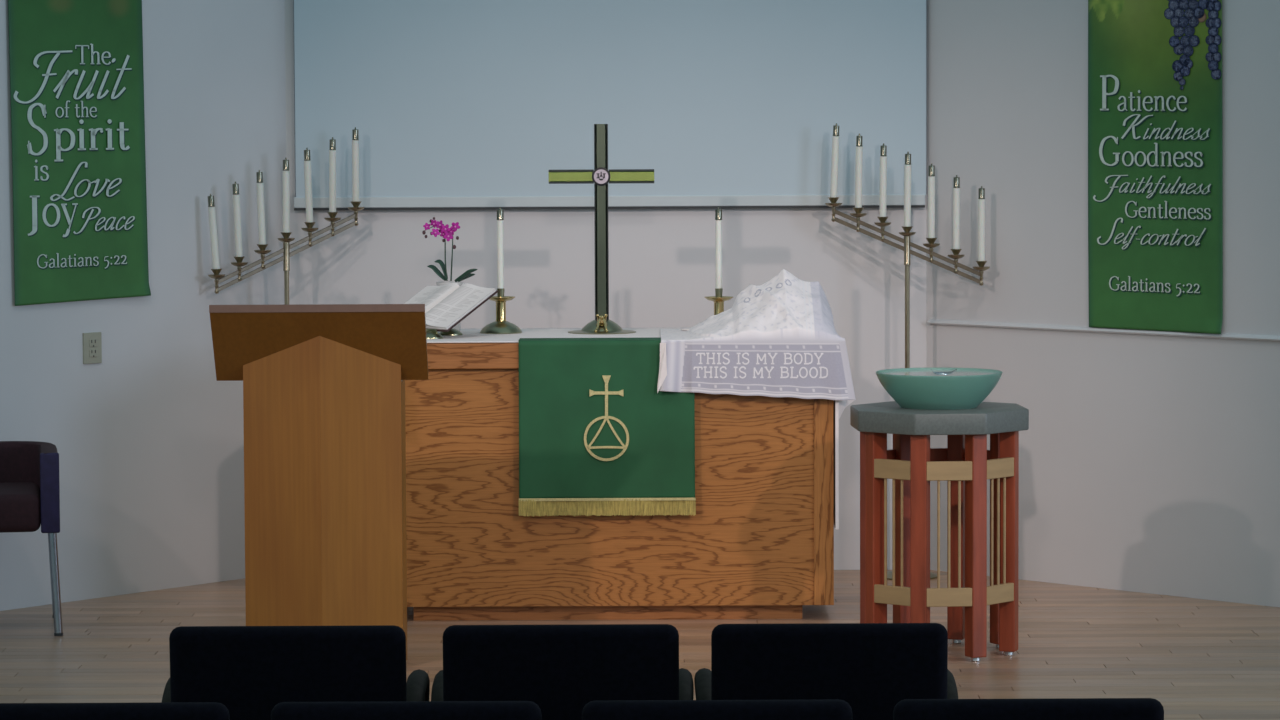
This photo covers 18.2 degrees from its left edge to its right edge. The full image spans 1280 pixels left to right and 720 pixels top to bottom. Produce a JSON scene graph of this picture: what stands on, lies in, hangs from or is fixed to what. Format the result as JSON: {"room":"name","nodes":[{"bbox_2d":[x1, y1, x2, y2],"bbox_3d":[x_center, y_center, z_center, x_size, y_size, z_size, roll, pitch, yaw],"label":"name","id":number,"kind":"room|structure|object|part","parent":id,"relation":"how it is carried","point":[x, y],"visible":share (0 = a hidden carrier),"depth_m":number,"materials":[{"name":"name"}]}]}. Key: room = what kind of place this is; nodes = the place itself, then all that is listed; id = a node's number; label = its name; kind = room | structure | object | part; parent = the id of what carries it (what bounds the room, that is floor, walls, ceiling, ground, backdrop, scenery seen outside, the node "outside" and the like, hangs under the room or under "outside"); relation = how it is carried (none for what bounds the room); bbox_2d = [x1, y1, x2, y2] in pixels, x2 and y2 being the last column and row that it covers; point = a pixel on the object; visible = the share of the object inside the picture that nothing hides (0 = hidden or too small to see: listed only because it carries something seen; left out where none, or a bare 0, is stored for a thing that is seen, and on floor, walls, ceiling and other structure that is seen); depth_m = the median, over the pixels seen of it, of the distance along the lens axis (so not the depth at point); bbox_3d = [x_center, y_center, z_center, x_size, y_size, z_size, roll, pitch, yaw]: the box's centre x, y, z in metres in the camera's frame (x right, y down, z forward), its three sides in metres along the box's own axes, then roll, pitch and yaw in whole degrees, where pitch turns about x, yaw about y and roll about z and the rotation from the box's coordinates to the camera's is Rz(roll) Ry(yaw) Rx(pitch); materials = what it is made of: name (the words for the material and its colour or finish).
{"room":"church sanctuary","nodes":[
{"label":"church sanctuary","id":0,"kind":"room"},
{"bbox_2d":[0,0,285,610],"bbox_3d":[-3.398,-1.294,13.356,0.120,4.600,6.156,3,5,39],"label":"wall","id":1,"kind":"structure","parent":0,"point":[149,443],"depth_m":15.25,"materials":[{"name":"white paint"}]},
{"bbox_2d":[8,0,150,305],"bbox_3d":[-2.085,-1.032,14.845,0.017,1.639,0.700,3,5,39],"label":"banner","id":2,"kind":"object","parent":1,"relation":"attached to","point":[77,74],"visible":1,"depth_m":14.86,"materials":[{"name":"green fabric"}]},
{"bbox_2d":[83,332,101,363],"bbox_3d":[-2.049,-0.045,14.968,0.013,0.116,0.088,3,5,39],"label":"wall outlet","id":3,"kind":"object","parent":1,"relation":"attached to","point":[92,342],"visible":1,"depth_m":14.96,"materials":[{"name":"plastic"}]},
{"bbox_2d":[89,349,96,356],"bbox_3d":[-2.045,-0.025,14.966,0.003,0.028,0.040,3,5,39],"label":"socket","id":4,"kind":"object","parent":3,"relation":"attached to","point":[92,352],"depth_m":14.96,"materials":[{"name":"plastic"}]},
{"bbox_2d":[89,339,96,346],"bbox_3d":[-2.045,-0.064,14.964,0.003,0.028,0.040,3,5,39],"label":"socket","id":5,"kind":"object","parent":3,"relation":"attached to","point":[92,342],"depth_m":14.96,"materials":[{"name":"plastic"}]},
{"bbox_2d":[285,0,925,569],"bbox_3d":[-0.136,-1.464,15.748,2.518,4.600,0.120,0,4,0],"label":"wall","id":6,"kind":"structure","parent":0,"point":[662,262],"depth_m":15.76,"materials":[{"name":"white paint"}]},
{"bbox_2d":[293,0,926,209],"bbox_3d":[-0.122,-1.992,15.623,2.486,2.803,0.058,0,4,0],"label":"projection screen","id":7,"kind":"object","parent":6,"relation":"attached to","point":[452,104],"visible":1,"depth_m":15.69,"materials":[{"name":"fabric"}]},
{"bbox_2d":[0,570,1279,719],"bbox_3d":[0.242,1.059,13.522,11.322,0.150,4.850,0,4,0],"label":"floor","id":8,"kind":"structure","parent":0,"point":[1201,659],"depth_m":13.64,"materials":[{"name":"beige wood"}]},
{"bbox_2d":[0,441,62,635],"bbox_3d":[-2.363,0.631,14.175,0.615,0.642,0.550,-1,4,-9],"label":"tub chair","id":9,"kind":"object","parent":8,"relation":"on","point":[29,470],"visible":1,"depth_m":13.97,"materials":[{"name":"red fabric"}]},
{"bbox_3d":[-2.358,0.522,14.136,0.472,0.135,0.486,-1,4,-9],"label":"seat","id":10,"kind":"part","parent":9,"relation":"part of","materials":[{"name":"red fabric"}]},
{"bbox_3d":[-2.058,0.463,13.950,0.066,0.280,0.028,-1,4,-9],"label":"arm","id":11,"kind":"part","parent":9,"relation":"part of"},
{"bbox_3d":[-2.120,0.742,14.462,0.029,0.369,0.051,3,5,39],"label":"leg","id":12,"kind":"part","parent":9,"relation":"part of","materials":[{"name":"silver metal"}]},
{"bbox_3d":[-2.044,0.772,13.984,0.046,0.369,0.043,-1,4,-9],"label":"leg","id":13,"kind":"part","parent":9,"relation":"part of","materials":[{"name":"silver metal"}]},
{"bbox_2d":[208,201,364,304],"bbox_3d":[-1.364,0.125,15.514,0.244,1.470,0.629,3,5,45],"label":"candelabrum","id":14,"kind":"object","parent":8,"relation":"on","point":[219,278],"visible":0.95,"depth_m":15.47,"materials":[{"name":"gold metal"}]},
{"bbox_2d":[208,194,219,268],"bbox_3d":[-1.634,-0.489,15.334,0.044,0.296,0.028,0,4,0],"label":"candle","id":15,"kind":"object","parent":14,"relation":"on","point":[211,209],"visible":1,"depth_m":15.32,"materials":[{"name":"white wax"}]},
{"bbox_2d":[208,269,224,293],"bbox_3d":[-1.624,-0.302,15.346,0.067,0.096,0.067,0,4,0],"label":"socket","id":16,"kind":"object","parent":14,"relation":"attached to","point":[219,278],"depth_m":15.34,"materials":[{"name":"gold metal"}]},
{"bbox_2d":[232,181,242,256],"bbox_3d":[-1.547,-0.538,15.376,0.037,0.297,0.028,0,4,0],"label":"candle","id":17,"kind":"object","parent":14,"relation":"on","point":[236,197],"visible":1,"depth_m":15.37,"materials":[{"name":"white wax"}]},
{"bbox_2d":[231,256,247,280],"bbox_3d":[-1.541,-0.350,15.388,0.067,0.096,0.067,0,4,0],"label":"socket","id":18,"kind":"object","parent":14,"relation":"attached to","point":[239,263],"depth_m":15.38,"materials":[{"name":"gold metal"}]},
{"bbox_2d":[256,170,265,243],"bbox_3d":[-1.461,-0.586,15.419,0.028,0.295,0.028,-2,4,0],"label":"candle","id":19,"kind":"object","parent":14,"relation":"on","point":[259,175],"visible":1,"depth_m":15.41,"materials":[{"name":"white wax"}]},
{"bbox_2d":[254,244,270,268],"bbox_3d":[-1.456,-0.399,15.431,0.067,0.096,0.067,0,4,0],"label":"socket","id":20,"kind":"object","parent":14,"relation":"attached to","point":[262,247],"depth_m":15.42,"materials":[{"name":"gold metal"}]},
{"bbox_2d":[282,158,289,231],"bbox_3d":[-1.368,-0.634,15.463,0.027,0.297,0.028,0,4,0],"label":"candle","id":21,"kind":"object","parent":14,"relation":"on","point":[285,173],"visible":1,"depth_m":15.45,"materials":[{"name":"white wax"}]},
{"bbox_2d":[278,232,294,247],"bbox_3d":[-1.368,-0.464,15.474,0.067,0.061,0.067,0,4,0],"label":"socket","id":22,"kind":"object","parent":14,"relation":"attached to","point":[286,241],"depth_m":15.46,"materials":[{"name":"gold metal"}]},
{"bbox_3d":[-1.366,-0.431,15.477,0.593,0.262,0.007,-2,4,-28],"label":"rail","id":23,"kind":"part","parent":14,"relation":"part of","materials":[{"name":"gold metal"}]},
{"bbox_3d":[-1.366,-0.402,15.479,0.593,0.262,0.007,-2,4,-28],"label":"rail","id":24,"kind":"part","parent":14,"relation":"part of","materials":[{"name":"gold metal"}]},
{"bbox_2d":[304,148,312,221],"bbox_3d":[-1.286,-0.675,15.507,0.027,0.296,0.028,-2,4,0],"label":"candle","id":25,"kind":"object","parent":14,"relation":"on","point":[307,163],"visible":1,"depth_m":15.50,"materials":[{"name":"white wax"}]},
{"bbox_2d":[301,222,317,246],"bbox_3d":[-1.280,-0.487,15.520,0.067,0.096,0.067,0,4,0],"label":"socket","id":26,"kind":"object","parent":14,"relation":"attached to","point":[309,229],"depth_m":15.51,"materials":[{"name":"gold metal"}]},
{"bbox_2d":[329,137,335,211],"bbox_3d":[-1.195,-0.718,15.550,0.027,0.298,0.028,0,4,0],"label":"candle","id":27,"kind":"object","parent":14,"relation":"on","point":[332,142],"visible":1,"depth_m":15.54,"materials":[{"name":"white wax"}]},
{"bbox_2d":[324,212,340,236],"bbox_3d":[-1.196,-0.528,15.563,0.067,0.096,0.067,0,4,0],"label":"socket","id":28,"kind":"object","parent":14,"relation":"attached to","point":[332,218],"depth_m":15.55,"materials":[{"name":"gold metal"}]},
{"bbox_2d":[352,127,358,201],"bbox_3d":[-1.109,-0.759,15.595,0.028,0.297,0.028,0,4,0],"label":"candle","id":29,"kind":"object","parent":14,"relation":"on","point":[355,132],"visible":1,"depth_m":15.59,"materials":[{"name":"white wax"}]},
{"bbox_2d":[347,201,364,225],"bbox_3d":[-1.108,-0.571,15.607,0.067,0.096,0.067,0,4,0],"label":"socket","id":30,"kind":"object","parent":14,"relation":"attached to","point":[355,208],"depth_m":15.60,"materials":[{"name":"gold metal"}]},
{"bbox_2d":[209,304,427,660],"bbox_3d":[-1.040,0.410,13.143,0.696,1.206,0.383,0,4,0],"label":"lectern","id":31,"kind":"object","parent":8,"relation":"on","point":[324,384],"visible":0.9,"depth_m":13.05,"materials":[{"name":"brown wood"}]},
{"bbox_3d":[-1.167,0.468,13.074,0.277,1.101,0.021,1,4,18],"label":"panel","id":32,"kind":"part","parent":31,"relation":"part of","materials":[{"name":"brown wood"}]},
{"bbox_3d":[-0.909,0.467,13.074,0.277,1.101,0.021,-1,4,-18],"label":"panel","id":33,"kind":"part","parent":31,"relation":"part of","materials":[{"name":"brown wood"}]},
{"bbox_3d":[-0.790,0.535,13.237,0.020,0.942,0.211,0,4,0],"label":"panel","id":34,"kind":"part","parent":31,"relation":"part of","materials":[{"name":"brown wood"}]},
{"bbox_2d":[405,343,833,620],"bbox_3d":[-0.117,0.410,14.662,1.615,1.000,0.852,0,4,0],"label":"table","id":35,"kind":"object","parent":8,"relation":"on","point":[758,543],"visible":0.49,"depth_m":14.28,"materials":[{"name":"brown wood"}]},
{"bbox_2d":[427,328,838,529],"bbox_3d":[-0.115,0.244,14.635,1.644,0.676,0.824,0,4,0],"label":"linens","id":36,"kind":"object","parent":35,"relation":"on","point":[469,335],"visible":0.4,"depth_m":14.47,"materials":[{"name":"white fabric"}]},
{"bbox_2d":[426,328,462,338],"bbox_3d":[-0.755,-0.149,14.548,0.275,0.125,0.290,3,5,42],"label":"book stand","id":37,"kind":"object","parent":36,"relation":"on","point":[430,333],"visible":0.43,"depth_m":14.41,"materials":[{"name":"gold metal"}]},
{"bbox_2d":[404,283,497,331],"bbox_3d":[-0.740,-0.195,14.573,0.358,0.162,0.274,3,5,42],"label":"open book","id":38,"kind":"object","parent":37,"relation":"on","point":[446,305],"visible":0.69,"depth_m":14.53,"materials":[{"name":"paper"}]},
{"bbox_2d":[422,217,477,330],"bbox_3d":[-0.708,-0.320,14.870,0.193,0.424,0.102,-1,4,-16],"label":"potted orchid","id":39,"kind":"object","parent":36,"relation":"on","point":[447,233],"visible":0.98,"depth_m":14.85,"materials":[{"name":"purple plant"}]},
{"bbox_3d":[-0.759,-0.397,14.865,0.088,0.207,0.006,0,4,0],"label":"stem","id":40,"kind":"part","parent":39,"relation":"part of","materials":[{"name":"green plant"}]},
{"bbox_3d":[-0.706,-0.199,14.878,0.102,0.182,0.102,0,4,0],"label":"pot","id":41,"kind":"part","parent":39,"relation":"part of","materials":[{"name":"white paper"}]},
{"bbox_3d":[-0.698,-0.392,14.866,0.017,0.197,0.006,0,4,0],"label":"stem","id":42,"kind":"part","parent":39,"relation":"part of","materials":[{"name":"green plant"}]},
{"bbox_2d":[480,288,521,333],"bbox_3d":[-0.513,-0.182,14.739,0.156,0.163,0.156,0,4,0],"label":"candlestick","id":43,"kind":"object","parent":36,"relation":"on","point":[500,326],"visible":0.99,"depth_m":14.71,"materials":[{"name":"gold metal"}]},
{"bbox_2d":[497,207,503,288],"bbox_3d":[-0.514,-0.414,14.724,0.028,0.301,0.028,0,4,0],"label":"candle","id":44,"kind":"object","parent":43,"relation":"on","point":[500,212],"visible":1,"depth_m":14.72,"materials":[{"name":"white wax"}]},
{"bbox_3d":[-0.513,-0.179,14.739,0.044,0.076,0.044,0,4,0],"label":"stem","id":45,"kind":"part","parent":43,"relation":"part of","materials":[{"name":"gold metal"}]},
{"bbox_2d":[497,288,504,297],"bbox_3d":[-0.513,-0.243,14.735,0.029,0.041,0.029,0,4,0],"label":"cup","id":46,"kind":"object","parent":43,"relation":"on","point":[500,294],"depth_m":14.72,"materials":[{"name":"gold metal"}]},
{"bbox_2d":[549,124,653,333],"bbox_3d":[-0.141,-0.484,14.719,0.325,0.767,0.252,3,5,37],"label":"cross","id":47,"kind":"object","parent":36,"relation":"on","point":[599,176],"visible":1,"depth_m":14.70,"materials":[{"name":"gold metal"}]},
{"bbox_3d":[-0.253,-0.674,14.706,0.166,0.051,0.022,0,4,0],"label":"arm","id":48,"kind":"part","parent":47,"relation":"part of","materials":[{"name":"gold metal"}]},
{"bbox_3d":[-0.031,-0.675,14.706,0.167,0.051,0.022,0,4,0],"label":"arm","id":49,"kind":"part","parent":47,"relation":"part of","materials":[{"name":"gold metal"}]},
{"bbox_2d":[518,337,695,516],"bbox_3d":[-0.118,0.238,14.292,0.630,0.626,0.173,0,4,0],"label":"parament","id":50,"kind":"object","parent":36,"relation":"on","point":[594,423],"visible":1,"depth_m":14.21,"materials":[{"name":"green fabric"}]},
{"bbox_2d":[704,288,732,314],"bbox_3d":[0.291,-0.184,14.739,0.156,0.160,0.156,0,4,0],"label":"candlestick","id":51,"kind":"object","parent":36,"relation":"on","point":[718,299],"visible":0.52,"depth_m":14.72,"materials":[{"name":"gold metal"}]},
{"bbox_2d":[715,207,721,288],"bbox_3d":[0.290,-0.414,14.724,0.028,0.301,0.028,0,4,0],"label":"candle","id":52,"kind":"object","parent":51,"relation":"on","point":[718,212],"visible":1,"depth_m":14.72,"materials":[{"name":"white wax"}]},
{"bbox_3d":[0.291,-0.181,14.739,0.044,0.072,0.044,0,4,0],"label":"stem","id":53,"kind":"part","parent":51,"relation":"part of","materials":[{"name":"gold metal"}]},
{"bbox_2d":[715,288,722,297],"bbox_3d":[0.291,-0.243,14.735,0.029,0.041,0.029,0,4,0],"label":"cup","id":54,"kind":"object","parent":51,"relation":"on","point":[718,292],"depth_m":14.72,"materials":[{"name":"gold metal"}]},
{"bbox_2d":[657,269,855,417],"bbox_3d":[0.414,-0.065,14.522,0.706,0.526,0.730,0,4,0],"label":"lace cloth","id":55,"kind":"object","parent":36,"relation":"on","point":[778,337],"visible":1,"depth_m":14.19,"materials":[{"name":"white fabric"}]},
{"bbox_2d":[825,197,989,579],"bbox_3d":[1.038,0.108,15.547,0.628,1.478,0.252,0,4,0],"label":"candelabrum","id":56,"kind":"object","parent":8,"relation":"on","point":[978,270],"visible":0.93,"depth_m":15.51,"materials":[{"name":"gold metal"}]},
{"bbox_2d":[825,197,841,221],"bbox_3d":[0.755,-0.587,15.595,0.067,0.096,0.067,0,4,0],"label":"socket","id":57,"kind":"object","parent":56,"relation":"attached to","point":[833,204],"depth_m":15.58,"materials":[{"name":"gold metal"}]},
{"bbox_2d":[830,123,838,196],"bbox_3d":[0.759,-0.774,15.583,0.037,0.296,0.028,0,4,0],"label":"candle","id":58,"kind":"object","parent":56,"relation":"on","point":[835,138],"visible":1,"depth_m":15.57,"materials":[{"name":"white wax"}]},
{"bbox_2d":[850,207,866,231],"bbox_3d":[0.850,-0.545,15.566,0.067,0.096,0.067,0,4,0],"label":"socket","id":59,"kind":"object","parent":56,"relation":"attached to","point":[858,214],"depth_m":15.56,"materials":[{"name":"gold metal"}]},
{"bbox_2d":[855,133,862,207],"bbox_3d":[0.851,-0.733,15.554,0.027,0.295,0.028,1,4,0],"label":"candle","id":60,"kind":"object","parent":56,"relation":"on","point":[859,149],"visible":1,"depth_m":15.54,"materials":[{"name":"white wax"}]},
{"bbox_2d":[874,217,890,240],"bbox_3d":[0.943,-0.509,15.538,0.067,0.096,0.067,0,4,0],"label":"socket","id":61,"kind":"object","parent":56,"relation":"attached to","point":[882,223],"depth_m":15.53,"materials":[{"name":"gold metal"}]},
{"bbox_2d":[879,143,886,216],"bbox_3d":[0.944,-0.695,15.526,0.027,0.293,0.028,0,4,0],"label":"candle","id":62,"kind":"object","parent":56,"relation":"on","point":[883,148],"visible":1,"depth_m":15.52,"materials":[{"name":"white wax"}]},
{"bbox_3d":[1.036,-0.425,15.513,0.595,0.256,0.007,1,4,18],"label":"rail","id":63,"kind":"part","parent":56,"relation":"part of","materials":[{"name":"gold metal"}]},
{"bbox_2d":[904,152,910,226],"bbox_3d":[1.037,-0.659,15.498,0.027,0.298,0.028,0,4,0],"label":"candle","id":64,"kind":"object","parent":56,"relation":"on","point":[907,167],"visible":1,"depth_m":15.49,"materials":[{"name":"white wax"}]},
{"bbox_2d":[899,226,915,241],"bbox_3d":[1.036,-0.487,15.509,0.067,0.061,0.067,0,4,0],"label":"socket","id":65,"kind":"object","parent":56,"relation":"attached to","point":[907,233],"depth_m":15.50,"materials":[{"name":"gold metal"}]},
{"bbox_3d":[1.036,-0.456,15.511,0.595,0.256,0.007,1,4,18],"label":"rail","id":66,"kind":"part","parent":56,"relation":"part of","materials":[{"name":"gold metal"}]},
{"bbox_2d":[928,163,934,237],"bbox_3d":[1.127,-0.613,15.470,0.027,0.296,0.028,0,4,0],"label":"candle","id":67,"kind":"object","parent":56,"relation":"on","point":[931,169],"visible":1,"depth_m":15.46,"materials":[{"name":"white wax"}]},
{"bbox_2d":[923,238,939,261],"bbox_3d":[1.128,-0.425,15.482,0.067,0.096,0.067,0,4,0],"label":"socket","id":68,"kind":"object","parent":56,"relation":"attached to","point":[931,244],"depth_m":15.47,"materials":[{"name":"gold metal"}]},
{"bbox_2d":[953,175,959,248],"bbox_3d":[1.222,-0.568,15.442,0.027,0.293,0.028,0,4,0],"label":"candle","id":69,"kind":"object","parent":56,"relation":"on","point":[956,180],"visible":1,"depth_m":15.43,"materials":[{"name":"white wax"}]},
{"bbox_2d":[948,249,964,273],"bbox_3d":[1.221,-0.381,15.454,0.067,0.096,0.067,0,4,0],"label":"socket","id":70,"kind":"object","parent":56,"relation":"attached to","point":[955,255],"depth_m":15.45,"materials":[{"name":"gold metal"}]},
{"bbox_2d":[978,186,984,260],"bbox_3d":[1.316,-0.523,15.414,0.027,0.296,0.028,0,4,0],"label":"candle","id":71,"kind":"object","parent":56,"relation":"on","point":[981,191],"visible":1,"depth_m":15.40,"materials":[{"name":"white wax"}]},
{"bbox_2d":[973,261,989,285],"bbox_3d":[1.317,-0.334,15.426,0.067,0.096,0.067,0,4,0],"label":"socket","id":72,"kind":"object","parent":56,"relation":"attached to","point":[978,270],"depth_m":15.42,"materials":[{"name":"gold metal"}]},
{"bbox_2d":[850,401,1028,661],"bbox_3d":[1.005,0.571,13.446,0.572,0.828,0.572,0,4,-3],"label":"stand","id":73,"kind":"object","parent":8,"relation":"on","point":[966,464],"visible":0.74,"depth_m":13.27,"materials":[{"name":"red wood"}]},
{"bbox_3d":[0.777,0.595,13.526,0.055,0.743,0.055,1,4,19],"label":"post","id":74,"kind":"part","parent":73,"relation":"part of","materials":[{"name":"red wood"}]},
{"bbox_3d":[0.788,0.607,13.342,0.055,0.743,0.055,-2,4,-26],"label":"post","id":75,"kind":"part","parent":73,"relation":"part of","materials":[{"name":"red wood"}]},
{"bbox_3d":[0.899,0.586,13.664,0.055,0.743,0.055,-2,4,-26],"label":"post","id":76,"kind":"part","parent":73,"relation":"part of","materials":[{"name":"red wood"}]},
{"bbox_3d":[0.926,0.614,13.220,0.055,0.743,0.055,1,4,19],"label":"post","id":77,"kind":"part","parent":73,"relation":"part of","materials":[{"name":"red wood"}]},
{"bbox_2d":[876,367,1002,409],"bbox_3d":[1.003,0.098,13.415,0.425,0.118,0.425,0,4,0],"label":"glass bowl","id":78,"kind":"object","parent":73,"relation":"on","point":[910,392],"visible":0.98,"depth_m":13.27,"materials":[{"name":"teal"}]},
{"bbox_2d":[882,370,996,375],"bbox_3d":[1.002,0.046,13.412,0.405,0.001,0.405,0,4,0],"label":"water","id":79,"kind":"object","parent":78,"relation":"in","point":[904,372],"visible":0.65,"depth_m":13.46,"materials":[{"name":"clear liquid"}]},
{"bbox_2d":[931,369,956,374],"bbox_3d":[1.009,0.040,13.263,0.086,0.016,0.065,0,4,0],"label":"shell","id":80,"kind":"object","parent":79,"relation":"on","point":[951,372],"visible":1,"depth_m":13.25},
{"bbox_3d":[1.083,0.584,13.675,0.055,0.743,0.055,1,4,19],"label":"post","id":81,"kind":"part","parent":73,"relation":"part of","materials":[{"name":"red wood"}]},
{"bbox_3d":[1.111,0.613,13.231,0.055,0.743,0.055,-2,4,-26],"label":"post","id":82,"kind":"part","parent":73,"relation":"part of","materials":[{"name":"red wood"}]},
{"bbox_3d":[1.221,0.591,13.553,0.055,0.743,0.055,-2,4,-26],"label":"post","id":83,"kind":"part","parent":73,"relation":"part of","materials":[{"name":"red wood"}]},
{"bbox_3d":[1.233,0.603,13.369,0.055,0.743,0.055,1,4,19],"label":"post","id":84,"kind":"part","parent":73,"relation":"part of","materials":[{"name":"red wood"}]},
{"bbox_2d":[926,0,1279,606],"bbox_3d":[3.491,-1.325,13.360,0.120,4.600,6.646,-4,5,-44],"label":"wall","id":85,"kind":"structure","parent":0,"point":[1150,464],"depth_m":15.20,"materials":[{"name":"white paint"}]},
{"bbox_2d":[927,319,1279,340],"bbox_3d":[3.229,-0.022,13.620,0.018,0.018,5.980,-4,5,-44],"label":"trim","id":86,"kind":"structure","parent":85,"relation":"attached to","point":[931,321],"depth_m":15.13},
{"bbox_2d":[1088,0,1222,333],"bbox_3d":[1.907,-1.009,14.892,0.017,1.803,0.656,-4,5,-44],"label":"banner","id":87,"kind":"object","parent":85,"relation":"attached to","point":[1155,149],"visible":1,"depth_m":14.90,"materials":[{"name":"green fabric"}]},
{"bbox_2d":[1164,0,1221,89],"bbox_3d":[2.035,-1.419,14.731,0.001,0.847,0.270,-4,5,-44],"label":"print","id":88,"kind":"object","parent":87,"relation":"attached to","point":[1192,28],"depth_m":14.75},
{"bbox_3d":[0.008,1.757,4.724,18.000,0.100,12.800,0,4,0],"label":"floor","id":89,"kind":"structure","parent":0,"visible":0},
{"bbox_2d":[0,702,229,719],"bbox_3d":[-1.049,1.071,7.980,0.590,0.858,0.572,0,4,0],"label":"chair","id":90,"kind":"object","parent":89,"relation":"on","point":[170,710],"visible":1,"depth_m":7.67,"materials":[{"name":"black fabric"}]},
{"bbox_2d":[161,625,429,719],"bbox_3d":[-0.775,0.998,9.098,0.590,0.858,0.572,0,4,0],"label":"chair","id":91,"kind":"object","parent":89,"relation":"on","point":[249,670],"visible":0.72,"depth_m":8.80,"materials":[{"name":"black fabric"}]},
{"bbox_3d":[-1.047,0.813,9.054,0.048,0.203,0.434,0,4,0],"label":"armrest","id":92,"kind":"part","parent":91,"relation":"part of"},
{"bbox_3d":[-0.505,0.811,9.054,0.048,0.203,0.434,0,4,0],"label":"armrest","id":93,"kind":"part","parent":91,"relation":"part of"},
{"bbox_2d":[271,701,541,719],"bbox_3d":[-0.449,1.069,7.980,0.590,0.858,0.572,0,4,0],"label":"chair","id":94,"kind":"object","parent":89,"relation":"on","point":[392,710],"visible":1,"depth_m":7.67,"materials":[{"name":"black fabric"}]},
{"bbox_2d":[431,624,693,719],"bbox_3d":[-0.173,0.995,9.098,0.590,0.858,0.572,0,4,0],"label":"chair","id":95,"kind":"object","parent":89,"relation":"on","point":[560,669],"visible":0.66,"depth_m":8.80,"materials":[{"name":"black fabric"}]},
{"bbox_3d":[-0.445,0.810,9.054,0.048,0.203,0.434,0,4,0],"label":"armrest","id":96,"kind":"part","parent":95,"relation":"part of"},
{"bbox_3d":[0.097,0.808,9.054,0.048,0.203,0.434,0,4,0],"label":"armrest","id":97,"kind":"part","parent":95,"relation":"part of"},
{"bbox_2d":[582,699,852,719],"bbox_3d":[0.150,1.066,7.980,0.590,0.858,0.572,0,4,0],"label":"chair","id":98,"kind":"object","parent":89,"relation":"on","point":[836,709],"visible":1,"depth_m":7.67,"materials":[{"name":"black fabric"}]},
{"bbox_2d":[694,623,957,719],"bbox_3d":[0.419,0.992,9.098,0.590,0.858,0.572,0,4,0],"label":"chair","id":99,"kind":"object","parent":89,"relation":"on","point":[871,667],"visible":0.72,"depth_m":8.80,"materials":[{"name":"black fabric"}]},
{"bbox_3d":[0.148,0.808,9.054,0.048,0.203,0.434,0,4,0],"label":"armrest","id":100,"kind":"part","parent":99,"relation":"part of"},
{"bbox_3d":[0.690,0.805,9.054,0.048,0.203,0.434,0,4,0],"label":"armrest","id":101,"kind":"part","parent":99,"relation":"part of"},
{"bbox_2d":[893,698,1163,719],"bbox_3d":[0.750,1.063,7.980,0.590,0.858,0.572,0,4,0],"label":"chair","id":102,"kind":"object","parent":89,"relation":"on","point":[1059,708],"visible":1,"depth_m":7.67,"materials":[{"name":"black fabric"}]}
]}

